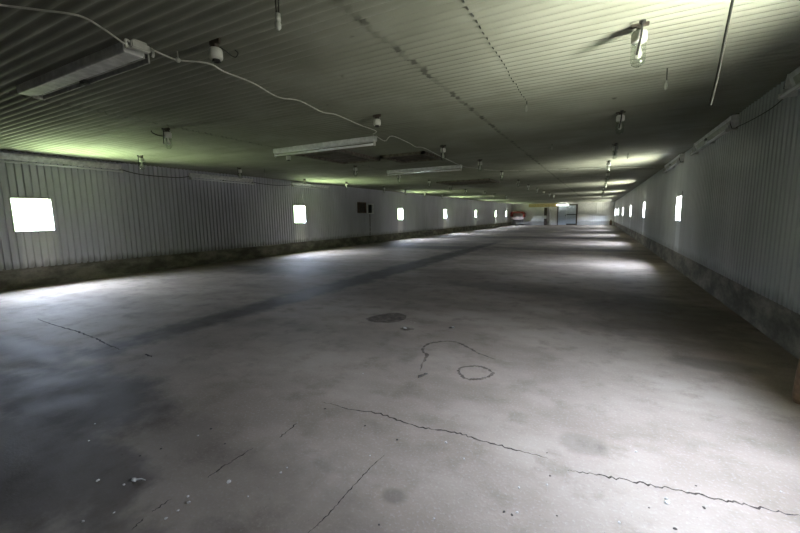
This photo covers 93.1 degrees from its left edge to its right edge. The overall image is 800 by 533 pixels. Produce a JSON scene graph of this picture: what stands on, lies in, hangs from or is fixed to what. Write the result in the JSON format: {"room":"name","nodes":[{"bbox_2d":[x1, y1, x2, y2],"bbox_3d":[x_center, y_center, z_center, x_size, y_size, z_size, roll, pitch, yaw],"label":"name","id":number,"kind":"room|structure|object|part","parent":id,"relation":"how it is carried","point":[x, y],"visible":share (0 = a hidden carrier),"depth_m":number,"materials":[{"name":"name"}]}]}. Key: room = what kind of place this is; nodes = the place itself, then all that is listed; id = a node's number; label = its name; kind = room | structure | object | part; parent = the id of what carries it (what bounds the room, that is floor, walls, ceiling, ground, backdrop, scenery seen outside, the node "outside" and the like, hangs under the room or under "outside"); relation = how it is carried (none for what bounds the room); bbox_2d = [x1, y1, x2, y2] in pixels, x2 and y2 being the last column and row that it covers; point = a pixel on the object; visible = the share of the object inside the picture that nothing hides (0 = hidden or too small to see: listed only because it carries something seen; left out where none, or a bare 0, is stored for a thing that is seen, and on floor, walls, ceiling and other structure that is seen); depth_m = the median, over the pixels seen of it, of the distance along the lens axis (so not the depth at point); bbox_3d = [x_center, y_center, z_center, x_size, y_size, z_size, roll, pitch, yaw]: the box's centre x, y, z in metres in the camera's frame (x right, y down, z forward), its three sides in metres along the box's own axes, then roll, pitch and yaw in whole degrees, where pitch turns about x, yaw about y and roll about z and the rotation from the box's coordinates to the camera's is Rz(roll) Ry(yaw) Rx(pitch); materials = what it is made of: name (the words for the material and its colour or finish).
{"room":"farm building","nodes":[
{"label":"farm building","id":0,"kind":"room"},
{"bbox_2d":[0,150,511,270],"bbox_3d":[1.802,-3.560,26.513,0.080,3.060,57.600,3,9,28],"label":"wall","id":1,"kind":"structure","parent":0,"point":[99,215],"depth_m":11.01,"materials":[{"name":"grey metal"}]},
{"bbox_2d":[8,197,55,232],"bbox_3d":[-7.946,-1.117,8.187,0.094,0.734,0.704,3,9,28],"label":"window","id":2,"kind":"structure","parent":1,"relation":"in","point":[9,199],"depth_m":8.24,"materials":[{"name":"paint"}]},
{"bbox_2d":[0,152,122,172],"bbox_3d":[-7.569,-2.329,8.559,0.136,0.206,2.300,3,9,28],"label":"strip light","id":3,"kind":"object","parent":1,"relation":"attached to","point":[9,156],"visible":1,"depth_m":8.44,"materials":[{"name":"white metal"}]},
{"bbox_2d":[123,170,189,177],"bbox_3d":[-6.646,-2.522,10.381,0.020,0.115,1.844,3,9,28],"label":"cable","id":4,"kind":"object","parent":3,"relation":"hanging from","point":[123,170],"visible":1,"depth_m":10.39,"materials":[{"name":"black plastic"}]},
{"bbox_2d":[188,173,254,184],"bbox_3d":[-5.651,-2.797,12.164,0.136,0.206,2.320,3,9,28],"label":"strip light","id":5,"kind":"object","parent":1,"relation":"attached to","point":[226,179],"visible":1,"depth_m":12.01,"materials":[{"name":"white metal"}]},
{"bbox_2d":[0,222,510,290],"bbox_3d":[1.728,-2.354,26.721,0.312,0.458,57.000,3,9,28],"label":"baseboard","id":6,"kind":"structure","parent":1,"relation":"attached to","point":[36,276],"depth_m":10.85,"materials":[{"name":"concrete"}]},
{"bbox_2d":[293,205,305,223],"bbox_3d":[-4.106,-2.124,15.396,0.094,0.734,0.704,3,9,28],"label":"window","id":7,"kind":"structure","parent":1,"relation":"in","point":[304,207],"depth_m":15.65,"materials":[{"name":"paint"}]},
{"bbox_2d":[291,182,329,189],"bbox_3d":[-3.687,-3.361,15.845,0.136,0.206,2.300,3,9,28],"label":"strip light","id":8,"kind":"object","parent":1,"relation":"attached to","point":[299,184],"visible":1,"depth_m":15.73,"materials":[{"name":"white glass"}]},
{"bbox_2d":[357,202,365,212],"bbox_3d":[-1.945,-2.996,19.284,0.080,0.540,0.720,3,9,28],"label":"air vent","id":9,"kind":"object","parent":1,"relation":"in","point":[361,206],"visible":1,"depth_m":19.27,"materials":[{"name":"metal"}]},
{"bbox_2d":[366,203,373,213],"bbox_3d":[-1.585,-3.037,19.942,0.100,0.540,0.600,3,9,28],"label":"air vent","id":10,"kind":"object","parent":1,"relation":"in","point":[369,207],"visible":1,"depth_m":19.96,"materials":[{"name":"metal"}]},
{"bbox_2d":[443,209,446,218],"bbox_3d":[3.487,-4.114,29.648,0.094,0.734,0.704,3,9,28],"label":"window","id":11,"kind":"structure","parent":1,"relation":"in","point":[443,209],"depth_m":29.88,"materials":[{"name":"glass"}]},
{"bbox_2d":[0,225,799,532],"bbox_3d":[7.510,-1.754,23.724,13.520,0.152,57.600,3,9,28],"label":"floor","id":12,"kind":"structure","parent":0,"point":[582,346],"depth_m":2.96,"materials":[{"name":"concrete"}]},
{"bbox_2d":[131,478,144,481],"bbox_3d":[-1.417,1.155,2.047,0.078,0.013,0.028,0,8,7],"label":"feather","id":13,"kind":"object","parent":12,"relation":"on","point":[132,479],"visible":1,"depth_m":2.05,"materials":[{"name":"white"}]},
{"bbox_2d":[510,211,525,224],"bbox_3d":[15.688,-6.407,50.398,1.820,1.860,0.840,3,9,28],"label":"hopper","id":14,"kind":"object","parent":12,"relation":"on","point":[511,213],"visible":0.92,"depth_m":50.11,"materials":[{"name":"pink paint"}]},
{"bbox_2d":[544,208,546,224],"bbox_3d":[18.912,-6.509,49.226,0.340,2.280,0.240,3,9,28],"label":"wooden post","id":15,"kind":"object","parent":12,"relation":"on","point":[545,209],"visible":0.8,"depth_m":49.17,"materials":[{"name":"brown wood"}]},
{"bbox_2d":[792,358,799,404],"bbox_3d":[2.966,0.822,2.758,0.132,0.365,0.129,3,9,28],"label":"wooden post","id":16,"kind":"object","parent":12,"relation":"on","point":[796,387],"visible":1,"depth_m":2.77,"materials":[{"name":"brown wood"}]},
{"bbox_2d":[0,0,799,203],"bbox_3d":[7.468,-4.722,23.332,13.520,0.160,57.600,3,9,28],"label":"ceiling","id":17,"kind":"structure","parent":0,"point":[433,78],"depth_m":4.21,"materials":[{"name":"white metal"}]},
{"bbox_2d":[16,42,149,99],"bbox_3d":[-3.141,-1.855,3.686,2.100,0.118,0.230,3,9,28],"label":"strip light","id":18,"kind":"object","parent":17,"relation":"attached to","point":[116,59],"visible":0.96,"depth_m":3.55,"materials":[{"name":"plastic"}]},
{"bbox_3d":[-3.105,-1.865,3.754,2.060,0.095,0.055,3,9,28],"label":"rail","id":19,"kind":"part","parent":18,"relation":"part of","materials":[{"name":"white metal"}]},
{"bbox_2d":[123,38,154,57],"bbox_3d":[-2.110,-1.778,3.067,0.056,0.090,0.238,3,8,27],"label":"connector","id":20,"kind":"object","parent":17,"relation":"attached to","point":[135,44],"visible":0.95,"depth_m":3.04,"materials":[{"name":"plastic"}]},
{"bbox_2d":[0,4,128,46],"bbox_3d":[-2.311,-1.699,2.602,0.289,0.014,0.849,5,10,38],"label":"cable","id":21,"kind":"object","parent":20,"relation":"hanging from","point":[3,5],"visible":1,"depth_m":2.51,"materials":[{"name":"white plastic"}]},
{"bbox_2d":[137,155,144,166],"bbox_3d":[-5.878,-2.368,8.607,0.112,0.337,0.142,-2,8,-8],"label":"lamp","id":22,"kind":"object","parent":17,"relation":"hanging from","point":[141,159],"visible":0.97,"depth_m":8.59,"materials":[{"name":"white glass"}]},
{"bbox_2d":[161,127,171,144],"bbox_3d":[-3.742,-2.066,6.095,0.112,0.337,0.142,-2,8,-8],"label":"lamp","id":23,"kind":"object","parent":17,"relation":"hanging from","point":[167,134],"visible":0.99,"depth_m":6.07,"materials":[{"name":"white glass"}]},
{"bbox_2d":[164,132,171,137],"bbox_3d":[-3.744,-2.120,6.106,0.108,0.083,0.106,3,9,28],"label":"socket","id":24,"kind":"object","parent":23,"relation":"attached to","point":[166,134],"depth_m":6.07,"materials":[{"name":"ceramic"}]},
{"bbox_2d":[175,51,180,62],"bbox_3d":[-1.930,-1.824,3.288,0.042,0.102,0.044,3,9,28],"label":"cable tie","id":25,"kind":"object","parent":17,"relation":"attached to","point":[178,60],"visible":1,"depth_m":3.28,"materials":[{"name":"white plastic"}]},
{"bbox_2d":[150,48,376,133],"bbox_3d":[-1.165,-1.989,4.674,0.196,0.014,3.660,3,8,26],"label":"cable","id":26,"kind":"object","parent":25,"relation":"hanging from","point":[150,48],"visible":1,"depth_m":3.79,"materials":[{"name":"white plastic"}]},
{"bbox_2d":[208,37,222,63],"bbox_3d":[-1.525,-1.785,3.132,0.106,0.180,0.108,-4,8,-22],"label":"lamp","id":27,"kind":"object","parent":17,"relation":"attached to","point":[215,53],"visible":0.98,"depth_m":3.10,"materials":[{"name":"white ceramic"}]},
{"bbox_2d":[208,46,222,60],"bbox_3d":[-1.524,-1.758,3.135,0.108,0.083,0.106,3,9,28],"label":"socket","id":28,"kind":"object","parent":27,"relation":"attached to","point":[215,53],"depth_m":3.10,"materials":[{"name":"ceramic"}]},
{"bbox_2d":[275,0,280,30],"bbox_3d":[-0.809,-1.680,2.503,0.040,0.223,0.040,3,9,28],"label":"hanging bulb","id":29,"kind":"object","parent":17,"relation":"hanging from","point":[277,14],"visible":1,"depth_m":2.50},
{"bbox_2d":[275,12,280,21],"bbox_3d":[-0.809,-1.649,2.507,0.040,0.045,0.040,3,9,28],"label":"socket","id":30,"kind":"object","parent":29,"relation":"attached to","point":[277,15],"depth_m":2.49,"materials":[{"name":"white plastic"}]},
{"bbox_3d":[-0.808,-1.601,2.513,0.040,0.063,0.040,3,9,28],"label":"bulb","id":31,"kind":"part","parent":29,"relation":"part of","materials":[{"name":"white glass"}]},
{"bbox_2d":[273,136,376,156],"bbox_3d":[-1.550,-2.344,7.462,2.500,0.166,0.120,3,9,28],"label":"strip light","id":32,"kind":"object","parent":17,"relation":"attached to","point":[368,139],"visible":0.96,"depth_m":7.34,"materials":[{"name":"paint"}]},
{"bbox_2d":[295,149,379,163],"bbox_3d":[-1.434,-2.612,9.001,1.150,0.080,1.830,3,9,28],"label":"ceiling hatch","id":33,"kind":"object","parent":17,"relation":"attached to","point":[340,156],"visible":0.73,"depth_m":8.97,"materials":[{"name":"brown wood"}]},
{"bbox_3d":[-1.434,-2.622,9.000,0.970,0.040,1.650,3,9,28],"label":"panel","id":34,"kind":"part","parent":33,"relation":"part of","materials":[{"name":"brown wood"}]},
{"bbox_2d":[373,114,380,126],"bbox_3d":[-0.332,-2.111,5.476,0.106,0.180,0.108,-4,8,-22],"label":"lamp","id":35,"kind":"object","parent":17,"relation":"attached to","point":[376,122],"visible":0.95,"depth_m":5.45,"materials":[{"name":"white plastic"}]},
{"bbox_2d":[373,119,380,125],"bbox_3d":[-0.332,-2.085,5.480,0.108,0.083,0.106,3,9,28],"label":"socket","id":36,"kind":"object","parent":35,"relation":"attached to","point":[376,122],"depth_m":5.44,"materials":[{"name":"ceramic"}]},
{"bbox_2d":[380,151,441,162],"bbox_3d":[0.290,-2.671,9.262,1.150,0.080,1.150,3,9,28],"label":"ceiling hatch","id":37,"kind":"object","parent":17,"relation":"attached to","point":[419,156],"visible":0.89,"depth_m":9.19,"materials":[{"name":"brown wood"}]},
{"bbox_3d":[0.290,-2.681,9.261,0.970,0.040,0.970,3,9,28],"label":"panel","id":38,"kind":"part","parent":37,"relation":"part of","materials":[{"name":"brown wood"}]},
{"bbox_2d":[387,165,461,175],"bbox_3d":[0.691,-2.905,11.476,2.450,0.166,0.120,3,9,28],"label":"strip light","id":39,"kind":"object","parent":17,"relation":"attached to","point":[454,167],"visible":1,"depth_m":11.40,"materials":[{"name":"paint"}]},
{"bbox_2d":[376,136,478,168],"bbox_3d":[0.981,-2.583,8.944,0.364,0.015,5.667,3,9,28],"label":"cable","id":40,"kind":"object","parent":17,"relation":"hanging from","point":[376,136],"visible":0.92,"depth_m":7.52,"materials":[{"name":"white plastic"}]},
{"bbox_2d":[440,145,445,158],"bbox_3d":[0.900,-2.368,7.884,0.112,0.337,0.142,-2,8,-8],"label":"lamp","id":41,"kind":"object","parent":17,"relation":"hanging from","point":[442,150],"visible":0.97,"depth_m":7.87,"materials":[{"name":"white plastic"}]},
{"bbox_2d":[436,178,499,185],"bbox_3d":[2.962,-3.645,16.350,2.300,0.080,1.700,3,9,28],"label":"ceiling hatch","id":42,"kind":"object","parent":17,"relation":"attached to","point":[488,180],"visible":0.94,"depth_m":16.19,"materials":[{"name":"brown wood"}]},
{"bbox_3d":[2.962,-3.655,16.349,2.120,0.040,1.520,3,9,28],"label":"panel","id":43,"kind":"part","parent":42,"relation":"part of","materials":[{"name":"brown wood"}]},
{"bbox_2d":[478,159,481,169],"bbox_3d":[2.109,-2.659,9.962,0.112,0.337,0.142,-2,8,-8],"label":"lamp","id":44,"kind":"object","parent":17,"relation":"hanging from","point":[479,160],"visible":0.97,"depth_m":9.94,"materials":[{"name":"white plastic"}]},
{"bbox_2d":[462,0,525,99],"bbox_3d":[0.934,-1.949,3.551,0.029,0.009,2.971,3,8,27],"label":"wire","id":45,"kind":"object","parent":17,"relation":"attached to","point":[462,0],"visible":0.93,"depth_m":3.13,"materials":[{"name":"black metal"}]},
{"bbox_2d":[482,167,647,170],"bbox_3d":[5.150,-3.030,11.767,5.289,0.018,0.389,-1,8,0],"label":"cable","id":46,"kind":"object","parent":17,"relation":"attached to","point":[626,167],"visible":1,"depth_m":11.85,"materials":[{"name":"grey plastic"}]},
{"bbox_2d":[606,160,610,169],"bbox_3d":[5.780,-2.779,10.479,0.112,0.337,0.142,-2,8,-8],"label":"lamp","id":47,"kind":"object","parent":17,"relation":"hanging from","point":[608,164],"visible":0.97,"depth_m":10.46,"materials":[{"name":"white glass"}]},
{"bbox_2d":[612,143,617,158],"bbox_3d":[4.511,-2.424,7.928,0.112,0.337,0.142,-2,8,-8],"label":"lamp","id":48,"kind":"object","parent":17,"relation":"hanging from","point":[614,148],"visible":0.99,"depth_m":7.91,"materials":[{"name":"white glass"}]},
{"bbox_2d":[616,110,625,129],"bbox_3d":[3.172,-2.076,5.436,0.112,0.337,0.142,-2,8,-8],"label":"lamp","id":49,"kind":"object","parent":17,"relation":"hanging from","point":[620,118],"visible":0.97,"depth_m":5.41,"materials":[{"name":"white glass"}]},
{"bbox_2d":[616,115,624,121],"bbox_3d":[3.170,-2.130,5.446,0.108,0.083,0.106,3,9,28],"label":"socket","id":50,"kind":"object","parent":49,"relation":"attached to","point":[619,118],"depth_m":5.41,"materials":[{"name":"ceramic"}]},
{"bbox_2d":[630,19,649,67],"bbox_3d":[1.860,-1.726,2.930,0.112,0.337,0.142,-2,8,-8],"label":"lamp","id":51,"kind":"object","parent":17,"relation":"hanging from","point":[638,37],"visible":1,"depth_m":2.91,"materials":[{"name":"white glass"}]},
{"bbox_3d":[1.859,-1.679,2.954,0.056,0.117,0.055,3,9,28],"label":"bulb","id":52,"kind":"part","parent":51,"relation":"part of","materials":[{"name":"white glass"}]},
{"bbox_2d":[631,29,647,45],"bbox_3d":[1.857,-1.780,2.940,0.108,0.083,0.106,3,9,28],"label":"socket","id":53,"kind":"object","parent":51,"relation":"attached to","point":[635,37],"depth_m":2.91,"materials":[{"name":"ceramic"}]},
{"bbox_3d":[1.829,-1.744,2.875,0.054,0.247,0.042,3,9,28],"label":"hook rod","id":54,"kind":"part","parent":51,"relation":"part of","materials":[{"name":"metal"}]},
{"bbox_2d":[664,68,667,89],"bbox_3d":[2.686,-1.899,3.818,0.036,0.230,0.036,3,9,28],"label":"hanging bulb","id":55,"kind":"object","parent":17,"relation":"hanging from","point":[666,81],"visible":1,"depth_m":3.81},
{"bbox_2d":[664,80,667,89],"bbox_3d":[2.687,-1.835,3.826,0.036,0.100,0.036,3,9,28],"label":"socket","id":56,"kind":"object","parent":55,"relation":"attached to","point":[666,82],"depth_m":3.82,"materials":[{"name":"white plastic"}]},
{"bbox_2d":[709,0,733,105],"bbox_3d":[1.666,-1.286,1.901,0.118,0.897,0.013,3,9,28],"label":"hanging cable","id":57,"kind":"object","parent":17,"relation":"hanging from","point":[732,1],"visible":1,"depth_m":1.93,"materials":[{"name":"white plastic"}]},
{"bbox_2d":[511,201,614,224],"bbox_3d":[20.835,-6.743,48.579,13.520,3.060,0.200,3,9,28],"label":"wall","id":58,"kind":"structure","parent":0,"point":[605,210],"depth_m":47.75,"materials":[{"name":"white paint"}]},
{"bbox_2d":[529,203,556,206],"bbox_3d":[18.624,-7.979,49.385,3.500,0.440,0.090,3,9,28],"label":"trim","id":59,"kind":"structure","parent":58,"relation":"attached to","point":[547,204],"depth_m":49.24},
{"bbox_2d":[549,207,556,224],"bbox_3d":[19.787,-6.588,48.968,0.980,2.420,0.075,3,9,28],"label":"door","id":60,"kind":"structure","parent":58,"relation":"in","point":[552,210],"depth_m":48.96,"materials":[{"name":"paint"}]},
{"bbox_2d":[557,204,577,224],"bbox_3d":[21.266,-6.572,48.157,2.350,2.620,0.120,3,9,28],"label":"door","id":61,"kind":"structure","parent":58,"relation":"in","point":[571,210],"depth_m":48.12,"materials":[{"name":"grey metal"}]},
{"bbox_2d":[578,202,596,213],"bbox_3d":[23.283,-7.238,47.029,2.100,1.380,0.050,3,9,28],"label":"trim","id":62,"kind":"structure","parent":58,"relation":"attached to","point":[583,208],"depth_m":47.01,"materials":[{"name":"paint"}]},
{"bbox_2d":[614,80,799,314],"bbox_3d":[12.874,-2.946,20.700,0.210,3.060,57.602,3,8,27],"label":"wall","id":63,"kind":"structure","parent":0,"point":[740,217],"depth_m":5.31,"materials":[{"name":"grey metal"}]},
{"bbox_2d":[643,201,645,217],"bbox_3d":[10.986,-2.543,16.967,0.094,0.734,0.704,3,9,28],"label":"window","id":64,"kind":"structure","parent":63,"relation":"in","point":[644,201],"depth_m":17.24,"materials":[{"name":"glass"}]},
{"bbox_2d":[662,153,684,173],"bbox_3d":[7.475,-2.805,10.410,0.146,0.247,2.672,3,9,28],"label":"strip light","id":65,"kind":"object","parent":63,"relation":"attached to","point":[680,158],"visible":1,"depth_m":10.03,"materials":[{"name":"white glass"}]},
{"bbox_3d":[6.877,-2.659,9.237,0.100,0.210,0.016,3,9,28],"label":"plate","id":66,"kind":"part","parent":65,"relation":"part of","materials":[{"name":"grey metal"}]},
{"bbox_2d":[675,191,682,221],"bbox_3d":[7.050,-1.501,9.506,0.098,0.734,0.704,3,9,28],"label":"window","id":67,"kind":"structure","parent":63,"relation":"in","point":[679,194],"depth_m":9.77,"materials":[{"name":"glass"}]},
{"bbox_2d":[614,222,799,358],"bbox_3d":[12.993,-1.731,20.807,0.420,0.458,57.003,3,8,27],"label":"baseboard","id":68,"kind":"structure","parent":63,"relation":"attached to","point":[779,323],"depth_m":5.14,"materials":[{"name":"concrete"}]},
{"bbox_2d":[690,113,739,154],"bbox_3d":[5.558,-2.299,6.787,0.146,0.247,2.672,3,9,28],"label":"strip light","id":69,"kind":"object","parent":63,"relation":"attached to","point":[730,124],"visible":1,"depth_m":6.32,"materials":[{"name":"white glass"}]},
{"bbox_3d":[4.960,-2.153,5.613,0.100,0.210,0.016,3,9,28],"label":"plate","id":70,"kind":"part","parent":69,"relation":"part of","materials":[{"name":"grey metal"}]},
{"bbox_2d":[736,99,782,127],"bbox_3d":[4.547,-1.936,4.796,0.014,0.074,1.921,3,9,28],"label":"cable","id":71,"kind":"object","parent":63,"relation":"attached to","point":[782,99],"visible":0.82,"depth_m":4.62,"materials":[{"name":"black plastic"}]},
{"bbox_2d":[778,66,799,99],"bbox_3d":[3.526,-1.744,2.958,0.146,0.247,2.322,3,9,28],"label":"strip light","id":72,"kind":"object","parent":63,"relation":"attached to","point":[792,83],"visible":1,"depth_m":3.90,"materials":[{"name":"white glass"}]},
{"bbox_3d":[4.083,-1.901,3.953,0.100,0.210,0.016,3,9,28],"label":"plate","id":73,"kind":"part","parent":72,"relation":"part of","materials":[{"name":"grey metal"}]}
]}

